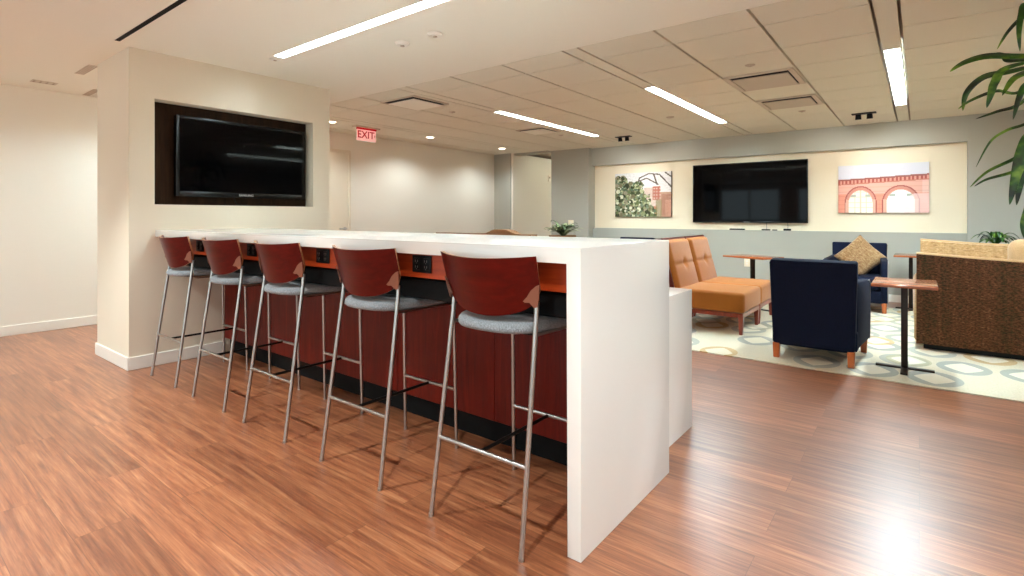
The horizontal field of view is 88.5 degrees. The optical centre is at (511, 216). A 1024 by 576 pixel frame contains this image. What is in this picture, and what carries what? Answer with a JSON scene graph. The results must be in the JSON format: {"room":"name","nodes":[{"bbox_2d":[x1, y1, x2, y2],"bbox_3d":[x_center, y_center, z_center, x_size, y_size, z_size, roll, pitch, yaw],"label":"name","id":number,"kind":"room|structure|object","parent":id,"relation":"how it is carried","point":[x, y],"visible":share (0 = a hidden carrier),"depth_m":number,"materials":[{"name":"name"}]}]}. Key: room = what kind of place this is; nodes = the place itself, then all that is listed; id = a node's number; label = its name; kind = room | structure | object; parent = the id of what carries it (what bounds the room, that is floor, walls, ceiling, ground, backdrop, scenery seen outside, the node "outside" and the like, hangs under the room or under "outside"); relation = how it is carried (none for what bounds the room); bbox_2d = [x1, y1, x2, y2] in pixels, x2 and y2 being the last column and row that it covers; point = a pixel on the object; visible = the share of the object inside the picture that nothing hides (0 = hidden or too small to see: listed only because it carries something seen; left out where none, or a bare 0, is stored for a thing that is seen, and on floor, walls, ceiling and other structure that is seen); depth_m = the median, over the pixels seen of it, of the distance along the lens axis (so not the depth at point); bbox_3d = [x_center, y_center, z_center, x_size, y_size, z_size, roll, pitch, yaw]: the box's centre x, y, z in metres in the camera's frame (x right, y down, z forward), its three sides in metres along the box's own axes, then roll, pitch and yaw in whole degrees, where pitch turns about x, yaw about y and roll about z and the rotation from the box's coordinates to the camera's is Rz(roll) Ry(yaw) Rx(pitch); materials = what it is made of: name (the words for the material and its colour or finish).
{"room":"common room","nodes":[
{"label":"common room","id":0,"kind":"room"},
{"bbox_2d":[97,47,329,357],"bbox_3d":[-2.704,-0.058,4.933,0.781,2.474,1.727,0,0,38],"label":"wall column","id":1,"kind":"structure","parent":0,"point":[140,92],"depth_m":4.32,"materials":[{"name":"beige paint"}]},
{"bbox_2d":[95,341,222,370],"bbox_3d":[-2.708,1.129,4.928,0.809,0.100,1.741,0,0,38],"label":"baseboard","id":2,"kind":"structure","parent":1,"relation":"attached to","point":[143,361],"depth_m":4.22,"materials":[{"name":"white"}]},
{"bbox_2d":[174,114,303,199],"bbox_3d":[-2.438,-0.500,4.790,0.076,0.672,1.142,0,0,38],"label":"television","id":3,"kind":"object","parent":1,"relation":"attached to","point":[213,158],"visible":1,"depth_m":4.69,"materials":[{"name":"black"}]},
{"bbox_2d":[0,84,493,326],"bbox_3d":[-4.359,-0.058,6.129,0.200,2.474,12.750,0,0,38],"label":"wall","id":4,"kind":"structure","parent":0,"point":[48,139],"depth_m":5.59,"materials":[{"name":"white paint"}]},
{"bbox_2d":[0,315,96,336],"bbox_3d":[-4.275,1.129,6.064,0.014,0.100,12.750,0,0,38],"label":"baseboard","id":5,"kind":"structure","parent":4,"relation":"attached to","point":[26,328],"depth_m":5.40,"materials":[{"name":"white paint"}]},
{"bbox_2d":[330,148,350,230],"bbox_3d":[-2.826,0.074,7.879,0.081,2.210,0.985,0,0,38],"label":"door","id":6,"kind":"structure","parent":4,"relation":"in","point":[340,160],"depth_m":8.14,"materials":[{"name":"beige paint"}]},
{"bbox_2d":[0,302,1023,575],"bbox_3d":[1.497,1.229,3.647,12.500,0.100,16.400,0,0,38],"label":"floor","id":7,"kind":"structure","parent":0,"point":[107,469],"depth_m":2.31,"materials":[{"name":"brown wood"}]},
{"bbox_2d":[150,235,248,387],"bbox_3d":[-2.331,0.660,3.950,0.474,1.038,0.531,0,0,38],"label":"bar stool","id":8,"kind":"object","parent":7,"relation":"on","point":[178,251],"visible":0.79,"depth_m":3.75,"materials":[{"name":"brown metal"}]},
{"bbox_2d":[191,237,300,412],"bbox_3d":[-1.752,0.660,3.502,0.474,1.038,0.531,0,0,38],"label":"bar stool","id":9,"kind":"object","parent":7,"relation":"on","point":[224,257],"visible":0.8,"depth_m":3.30,"materials":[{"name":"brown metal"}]},
{"bbox_2d":[242,240,363,442],"bbox_3d":[-1.202,0.660,3.075,0.474,1.038,0.531,0,0,38],"label":"bar stool","id":10,"kind":"object","parent":7,"relation":"on","point":[281,264],"visible":0.88,"depth_m":2.89,"materials":[{"name":"red wood"}]},
{"bbox_2d":[319,245,457,490],"bbox_3d":[-0.587,0.660,2.598,0.474,1.038,0.531,0,0,38],"label":"bar stool","id":11,"kind":"object","parent":7,"relation":"on","point":[367,275],"visible":0.83,"depth_m":2.42,"materials":[{"name":"red wood"}]},
{"bbox_2d":[155,228,668,562],"bbox_3d":[-1.047,0.644,3.282,3.860,1.070,0.798,0,0,38],"label":"countertop","id":12,"kind":"structure","parent":7,"relation":"on","point":[606,373],"depth_m":2.44,"materials":[{"name":"white stone"}]},
{"bbox_2d":[196,240,203,251],"bbox_3d":[-2.261,0.216,3.808,0.125,0.078,0.009,0,0,38],"label":"power outlet","id":13,"kind":"object","parent":12,"relation":"attached to","point":[199,244],"visible":0.96,"depth_m":3.81,"materials":[{"name":"black plastic"}]},
{"bbox_2d":[247,244,256,256],"bbox_3d":[-1.653,0.216,3.336,0.125,0.078,0.009,0,0,38],"label":"power outlet","id":14,"kind":"object","parent":12,"relation":"attached to","point":[251,249],"visible":0.95,"depth_m":3.33,"materials":[{"name":"black plastic"}]},
{"bbox_2d":[247,246,250,253],"bbox_3d":[-1.678,0.216,3.353,0.038,0.052,0.004,0,0,38],"label":"socket","id":15,"kind":"object","parent":14,"relation":"attached to","point":[248,247],"depth_m":3.35,"materials":[{"name":"black plastic"}]},
{"bbox_2d":[316,248,329,263],"bbox_3d":[-1.028,0.216,2.853,0.125,0.078,0.009,0,0,38],"label":"power outlet","id":16,"kind":"object","parent":12,"relation":"attached to","point":[322,255],"visible":1,"depth_m":2.85,"materials":[{"name":"black plastic"}]},
{"bbox_2d":[317,251,320,260],"bbox_3d":[-1.054,0.216,2.869,0.038,0.052,0.004,0,0,38],"label":"socket","id":17,"kind":"object","parent":16,"relation":"attached to","point":[318,252],"depth_m":2.87,"materials":[{"name":"black plastic"}]},
{"bbox_2d":[323,251,326,260],"bbox_3d":[-1.006,0.216,2.832,0.038,0.052,0.004,0,0,38],"label":"socket","id":18,"kind":"object","parent":16,"relation":"attached to","point":[324,252],"depth_m":2.83,"materials":[{"name":"black plastic"}]},
{"bbox_2d":[186,254,566,318],"bbox_3d":[-1.126,0.334,3.227,3.803,0.090,0.418,0,0,38],"label":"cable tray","id":19,"kind":"object","parent":12,"relation":"on","point":[552,304],"depth_m":2.44,"materials":[{"name":"black"}]},
{"bbox_2d":[412,255,431,272],"bbox_3d":[-0.408,0.216,2.372,0.125,0.078,0.009,0,0,38],"label":"power outlet","id":20,"kind":"object","parent":12,"relation":"attached to","point":[420,263],"visible":1,"depth_m":2.37,"materials":[{"name":"black plastic"}]},
{"bbox_2d":[414,258,419,269],"bbox_3d":[-0.433,0.216,2.388,0.038,0.052,0.004,0,0,38],"label":"socket","id":21,"kind":"object","parent":20,"relation":"attached to","point":[416,260],"depth_m":2.39,"materials":[{"name":"black plastic"}]},
{"bbox_2d":[423,258,428,269],"bbox_3d":[-0.386,0.216,2.351,0.038,0.052,0.004,0,0,38],"label":"socket","id":22,"kind":"object","parent":20,"relation":"attached to","point":[425,260],"depth_m":2.35,"materials":[{"name":"black plastic"}]},
{"bbox_2d":[549,235,575,236],"bbox_3d":[0.793,0.739,8.241,0.430,0.880,0.430,0,0,38],"label":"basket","id":23,"kind":"object","parent":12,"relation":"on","point":[549,235],"depth_m":8.13,"materials":[{"name":"wicker"}]},
{"bbox_2d":[545,220,582,236],"bbox_3d":[0.821,0.620,8.235,0.546,1.117,0.557,0,0,-36],"label":"potted plant","id":24,"kind":"object","parent":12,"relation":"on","point":[563,229],"visible":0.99,"depth_m":8.16,"materials":[{"name":"green plant"}]},
{"bbox_2d":[436,229,536,235],"bbox_3d":[-0.236,0.687,8.292,1.900,0.984,0.820,0,0,38],"label":"settee","id":25,"kind":"object","parent":7,"relation":"on","point":[496,231],"visible":0.08,"depth_m":7.73,"materials":[{"name":"brown leather"}]},
{"bbox_2d":[428,251,566,562],"bbox_3d":[0.013,0.660,2.134,0.474,1.038,0.531,0,0,38],"label":"bar stool","id":26,"kind":"object","parent":7,"relation":"on","point":[493,292],"visible":0.88,"depth_m":1.94,"materials":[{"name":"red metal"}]},
{"bbox_2d":[620,237,654,238],"bbox_3d":[1.933,0.768,8.666,0.686,0.822,0.760,0,0,38],"label":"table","id":27,"kind":"object","parent":7,"relation":"on","point":[620,237],"visible":0.1,"depth_m":8.89,"materials":[{"name":"grey"}]},
{"bbox_2d":[669,287,691,446],"bbox_3d":[-0.593,0.794,3.813,3.592,0.770,0.594,0,0,38],"label":"desk","id":28,"kind":"object","parent":7,"relation":"on","point":[680,299],"visible":0.2,"depth_m":2.81,"materials":[{"name":"white stone"}]},
{"bbox_2d":[692,304,1023,402],"bbox_3d":[4.054,1.174,4.987,6.100,0.010,3.650,0,0,38],"label":"area rug","id":29,"kind":"object","parent":7,"relation":"on","point":[972,374],"visible":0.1,"depth_m":4.38,"materials":[{"name":"beige carpet"}]},
{"bbox_2d":[661,237,760,334],"bbox_3d":[2.141,0.704,5.647,0.842,0.930,0.690,0,0,38],"label":"slipper chair","id":30,"kind":"object","parent":29,"relation":"on","point":[728,300],"visible":0.79,"depth_m":5.46,"materials":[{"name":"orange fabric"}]},
{"bbox_2d":[682,282,760,313],"bbox_3d":[2.209,0.855,5.594,0.670,0.203,0.690,0,0,38],"label":"seat cushion","id":31,"kind":"object","parent":30,"relation":"on","point":[711,298],"depth_m":5.33,"materials":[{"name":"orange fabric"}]},
{"bbox_2d":[684,235,771,323],"bbox_3d":[2.570,0.704,6.200,0.842,0.930,0.690,0,0,38],"label":"slipper chair","id":32,"kind":"object","parent":29,"relation":"on","point":[699,245],"visible":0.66,"depth_m":6.19,"materials":[{"name":"orange fabric"}]},
{"bbox_2d":[702,276,770,303],"bbox_3d":[2.638,0.855,6.147,0.670,0.203,0.690,0,0,38],"label":"seat cushion","id":33,"kind":"object","parent":32,"relation":"on","point":[765,287],"depth_m":6.00,"materials":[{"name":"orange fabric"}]},
{"bbox_2d":[723,254,783,311],"bbox_3d":[3.045,0.836,6.648,0.400,0.665,0.585,0,0,-28],"label":"side table","id":34,"kind":"object","parent":29,"relation":"on","point":[752,258],"visible":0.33,"depth_m":6.62,"materials":[{"name":"brown wood"}]},
{"bbox_2d":[769,257,870,368],"bbox_3d":[2.602,0.757,4.462,0.686,0.822,0.760,0,0,38],"label":"armchair","id":35,"kind":"object","parent":29,"relation":"on","point":[816,303],"visible":1,"depth_m":4.17,"materials":[{"name":"blue fabric"}]},
{"bbox_2d":[822,242,888,313],"bbox_3d":[4.421,0.757,6.738,0.686,0.822,0.760,0,0,38],"label":"armchair","id":36,"kind":"object","parent":29,"relation":"on","point":[879,295],"visible":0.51,"depth_m":6.43,"materials":[{"name":"blue fabric"}]},
{"bbox_2d":[834,235,886,273],"bbox_3d":[4.471,0.524,6.751,0.580,0.571,0.170,0,0,26],"label":"throw pillow","id":37,"kind":"object","parent":36,"relation":"on","point":[867,257],"visible":0.85,"depth_m":6.70,"materials":[{"name":"beige fabric"}]},
{"bbox_2d":[858,273,879,289],"bbox_3d":[4.370,0.818,6.671,0.510,0.158,0.560,0,0,38],"label":"seat cushion","id":38,"kind":"object","parent":36,"relation":"on","point":[871,276],"depth_m":6.44,"materials":[{"name":"blue fabric"}]},
{"bbox_2d":[871,277,938,374],"bbox_3d":[3.010,0.836,4.031,0.395,0.665,0.530,0,0,38],"label":"side table","id":39,"kind":"object","parent":29,"relation":"on","point":[904,284],"visible":1,"depth_m":4.01,"materials":[{"name":"brown wood"}]},
{"bbox_2d":[920,238,1008,258],"bbox_3d":[5.386,0.717,5.384,1.971,0.903,0.870,0,0,38],"label":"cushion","id":40,"kind":"object","parent":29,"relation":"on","point":[987,250],"visible":0.25,"depth_m":5.94,"materials":[{"name":"beige fabric"}]},
{"bbox_2d":[913,252,1023,359],"bbox_3d":[4.651,0.742,4.322,2.171,0.853,0.870,0,0,38],"label":"sofa","id":41,"kind":"object","parent":29,"relation":"on","point":[977,308],"visible":0.99,"depth_m":4.41,"materials":[{"name":"brown fabric"}]},
{"bbox_2d":[1007,239,1023,259],"bbox_3d":[4.437,0.474,4.355,0.480,0.556,0.232,0,0,38],"label":"bolster cushion","id":42,"kind":"object","parent":41,"relation":"on","point":[1015,250],"visible":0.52,"depth_m":4.44,"materials":[{"name":"beige fabric"}]},
{"bbox_2d":[893,253,915,310],"bbox_3d":[5.053,0.834,6.660,0.340,0.690,0.500,0,0,38],"label":"side table","id":43,"kind":"object","parent":7,"relation":"on","point":[910,256],"visible":0.75,"depth_m":6.64,"materials":[{"name":"brown wood"}]},
{"bbox_2d":[950,3,1023,237],"bbox_3d":[3.103,0.003,2.858,0.924,2.352,0.878,0,0,-19],"label":"dracaena","id":44,"kind":"object","parent":7,"relation":"on","point":[1016,185],"visible":1,"depth_m":2.96,"materials":[{"name":"green plant"}]},
{"bbox_2d":[971,231,1019,243],"bbox_3d":[5.736,0.678,6.245,0.425,1.002,0.300,0,0,38],"label":"potted plant","id":45,"kind":"object","parent":7,"relation":"on","point":[998,237],"visible":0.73,"depth_m":6.21,"materials":[{"name":"green plant"}]},
{"bbox_2d":[0,0,1023,158],"bbox_3d":[1.498,-1.370,3.647,12.500,0.150,16.400,0,0,38],"label":"ceiling","id":46,"kind":"structure","parent":0,"point":[837,47],"depth_m":4.26,"materials":[{"name":"white paint"}]},
{"bbox_2d":[30,79,57,84],"bbox_3d":[-4.518,-1.291,5.075,0.120,0.007,0.190,0,0,38],"label":"ceiling vent","id":47,"kind":"object","parent":46,"relation":"in","point":[32,80],"visible":1,"depth_m":5.07,"materials":[{"name":"beige metal"}]},
{"bbox_2d":[75,64,96,74],"bbox_3d":[-3.761,-1.291,4.641,0.430,0.007,0.070,0,0,38],"label":"ceiling vent","id":48,"kind":"object","parent":46,"relation":"in","point":[88,68],"visible":0.92,"depth_m":4.62,"materials":[{"name":"beige metal"}]},
{"bbox_2d":[83,89,96,95],"bbox_3d":[-4.396,-1.291,5.494,0.400,0.007,0.060,0,0,38],"label":"ceiling vent","id":49,"kind":"object","parent":46,"relation":"in","point":[93,91],"visible":0.79,"depth_m":5.48,"materials":[{"name":"beige metal"}]},
{"bbox_2d":[114,0,187,41],"bbox_3d":[-2.142,-1.293,3.276,1.950,0.004,0.042,0,0,38],"label":"ceiling vent","id":50,"kind":"object","parent":46,"relation":"in","point":[175,4],"visible":1,"depth_m":3.45,"materials":[{"name":"black metal"}]},
{"bbox_2d":[269,58,280,60],"bbox_3d":[-1.954,-1.287,4.335,0.090,0.018,0.090,0,0,38],"label":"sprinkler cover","id":51,"kind":"object","parent":46,"relation":"attached to","point":[272,59],"visible":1,"depth_m":4.32,"materials":[{"name":"white"}]},
{"bbox_2d":[272,0,449,57],"bbox_3d":[-0.410,-1.329,3.120,3.770,0.072,0.098,0,0,38],"label":"ceiling light","id":52,"kind":"object","parent":46,"relation":"attached to","point":[424,4],"visible":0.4,"depth_m":3.64,"materials":[{"name":"white plastic"}]},
{"bbox_2d":[352,125,379,141],"bbox_3d":[-2.115,-1.192,7.638,0.090,0.204,0.430,0,0,38],"label":"exit sign","id":53,"kind":"object","parent":46,"relation":"hanging from","point":[364,133],"visible":1,"depth_m":7.62,"materials":[{"name":"red plastic"}]},
{"bbox_2d":[395,41,409,47],"bbox_3d":[-0.820,-1.281,3.932,0.110,0.030,0.110,0,0,38],"label":"smoke detector","id":54,"kind":"object","parent":46,"relation":"attached to","point":[403,44],"visible":1,"depth_m":3.90,"materials":[{"name":"white plastic"}]},
{"bbox_2d":[381,95,448,110],"bbox_3d":[-1.106,-1.285,5.993,0.550,0.020,0.540,0,0,38],"label":"ceiling vent","id":55,"kind":"object","parent":46,"relation":"in","point":[412,102],"visible":1,"depth_m":5.95,"materials":[{"name":"beige metal"}]},
{"bbox_2d":[427,31,442,37],"bbox_3d":[-0.546,-1.281,3.728,0.110,0.030,0.110,0,0,38],"label":"smoke detector","id":56,"kind":"object","parent":46,"relation":"attached to","point":[432,34],"visible":1,"depth_m":3.70,"materials":[{"name":"white plastic"}]},
{"bbox_2d":[516,127,560,134],"bbox_3d":[0.397,-1.285,7.941,0.500,0.020,0.480,0,0,38],"label":"ceiling vent","id":57,"kind":"object","parent":46,"relation":"in","point":[538,130],"visible":1,"depth_m":7.91,"materials":[{"name":"beige metal"}]},
{"bbox_2d":[495,111,599,136],"bbox_3d":[0.593,-1.329,7.504,0.115,0.072,2.530,0,0,38],"label":"ceiling light","id":58,"kind":"object","parent":46,"relation":"attached to","point":[499,112],"visible":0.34,"depth_m":7.36,"materials":[{"name":"white plastic"}]},
{"bbox_2d":[615,135,631,141],"bbox_3d":[1.810,-1.255,8.541,0.260,0.080,0.100,0,0,38],"label":"spotlight","id":59,"kind":"object","parent":46,"relation":"attached to","point":[619,137],"visible":1,"depth_m":8.50,"materials":[{"name":"black plastic"}]},
{"bbox_2d":[644,86,727,122],"bbox_3d":[2.158,-1.329,6.291,0.115,0.072,2.530,0,0,38],"label":"ceiling light","id":60,"kind":"object","parent":46,"relation":"attached to","point":[656,90],"visible":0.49,"depth_m":6.17,"materials":[{"name":"white plastic"}]},
{"bbox_2d":[723,67,805,91],"bbox_3d":[2.403,-1.285,4.995,0.590,0.020,0.640,0,0,38],"label":"ceiling vent","id":61,"kind":"object","parent":46,"relation":"in","point":[790,76],"visible":1,"depth_m":4.94,"materials":[{"name":"beige metal"}]},
{"bbox_2d":[755,94,823,110],"bbox_3d":[3.147,-1.285,5.955,0.590,0.020,0.590,0,0,38],"label":"ceiling vent","id":62,"kind":"object","parent":46,"relation":"in","point":[809,99],"visible":1,"depth_m":5.89,"materials":[{"name":"beige metal"}]},
{"bbox_2d":[851,111,876,119],"bbox_3d":[4.422,-1.255,6.605,0.260,0.080,0.100,0,0,38],"label":"spotlight","id":63,"kind":"object","parent":46,"relation":"attached to","point":[869,114],"visible":1,"depth_m":6.57,"materials":[{"name":"black plastic"}]},
{"bbox_2d":[883,42,906,105],"bbox_3d":[3.735,-1.329,5.095,0.115,0.072,2.570,0,0,38],"label":"ceiling light","id":64,"kind":"object","parent":46,"relation":"attached to","point":[894,61],"visible":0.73,"depth_m":4.96,"materials":[{"name":"white plastic"}]},
{"bbox_2d":[886,49,905,99],"bbox_3d":[3.735,-1.360,5.095,0.101,0.010,2.556,0,0,38],"label":"diffuser","id":65,"kind":"object","parent":64,"relation":"attached to","point":[893,57],"depth_m":4.96,"materials":[{"name":"white plastic"}]},
{"bbox_2d":[511,153,550,235],"bbox_3d":[1.160,-0.058,11.865,1.900,2.474,3.020,0,0,38],"label":"wall","id":66,"kind":"structure","parent":0,"point":[530,186],"depth_m":11.32,"materials":[{"name":"white paint"}]},
{"bbox_2d":[494,110,1023,295],"bbox_3d":[4.636,-0.058,7.698,12.500,2.474,0.750,0,0,38],"label":"wall","id":67,"kind":"structure","parent":0,"point":[582,179],"depth_m":7.81,"materials":[{"name":"grey paint"}]},
{"bbox_2d":[615,171,671,216],"bbox_3d":[2.368,-0.388,9.526,1.075,0.802,0.034,0,0,38],"label":"wall picture","id":68,"kind":"object","parent":67,"relation":"attached to","point":[646,194],"visible":1,"depth_m":9.48,"materials":[{"name":"multicoloured paper"}]},
{"bbox_2d":[744,259,749,266],"bbox_3d":[3.745,0.739,8.377,0.085,0.130,0.008,0,0,38],"label":"wall outlet","id":69,"kind":"object","parent":67,"relation":"attached to","point":[746,261],"visible":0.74,"depth_m":8.37,"materials":[{"name":"beige plastic"}]},
{"bbox_2d":[693,159,807,222],"bbox_3d":[3.768,-0.378,8.423,1.720,0.965,0.067,0,0,38],"label":"television","id":70,"kind":"object","parent":67,"relation":"attached to","point":[763,191],"visible":1,"depth_m":8.36,"materials":[{"name":"black"}]},
{"bbox_2d":[838,162,928,212],"bbox_3d":[5.173,-0.387,7.352,1.038,0.680,0.034,0,0,38],"label":"wall picture","id":71,"kind":"object","parent":67,"relation":"attached to","point":[896,187],"visible":1,"depth_m":7.32,"materials":[{"name":"paper"}]},
{"bbox_2d":[889,294,908,302],"bbox_3d":[5.095,1.129,7.220,10.790,0.100,0.184,0,0,38],"label":"baseboard","id":72,"kind":"structure","parent":67,"relation":"attached to","point":[892,298],"depth_m":7.20,"materials":[{"name":"white"}]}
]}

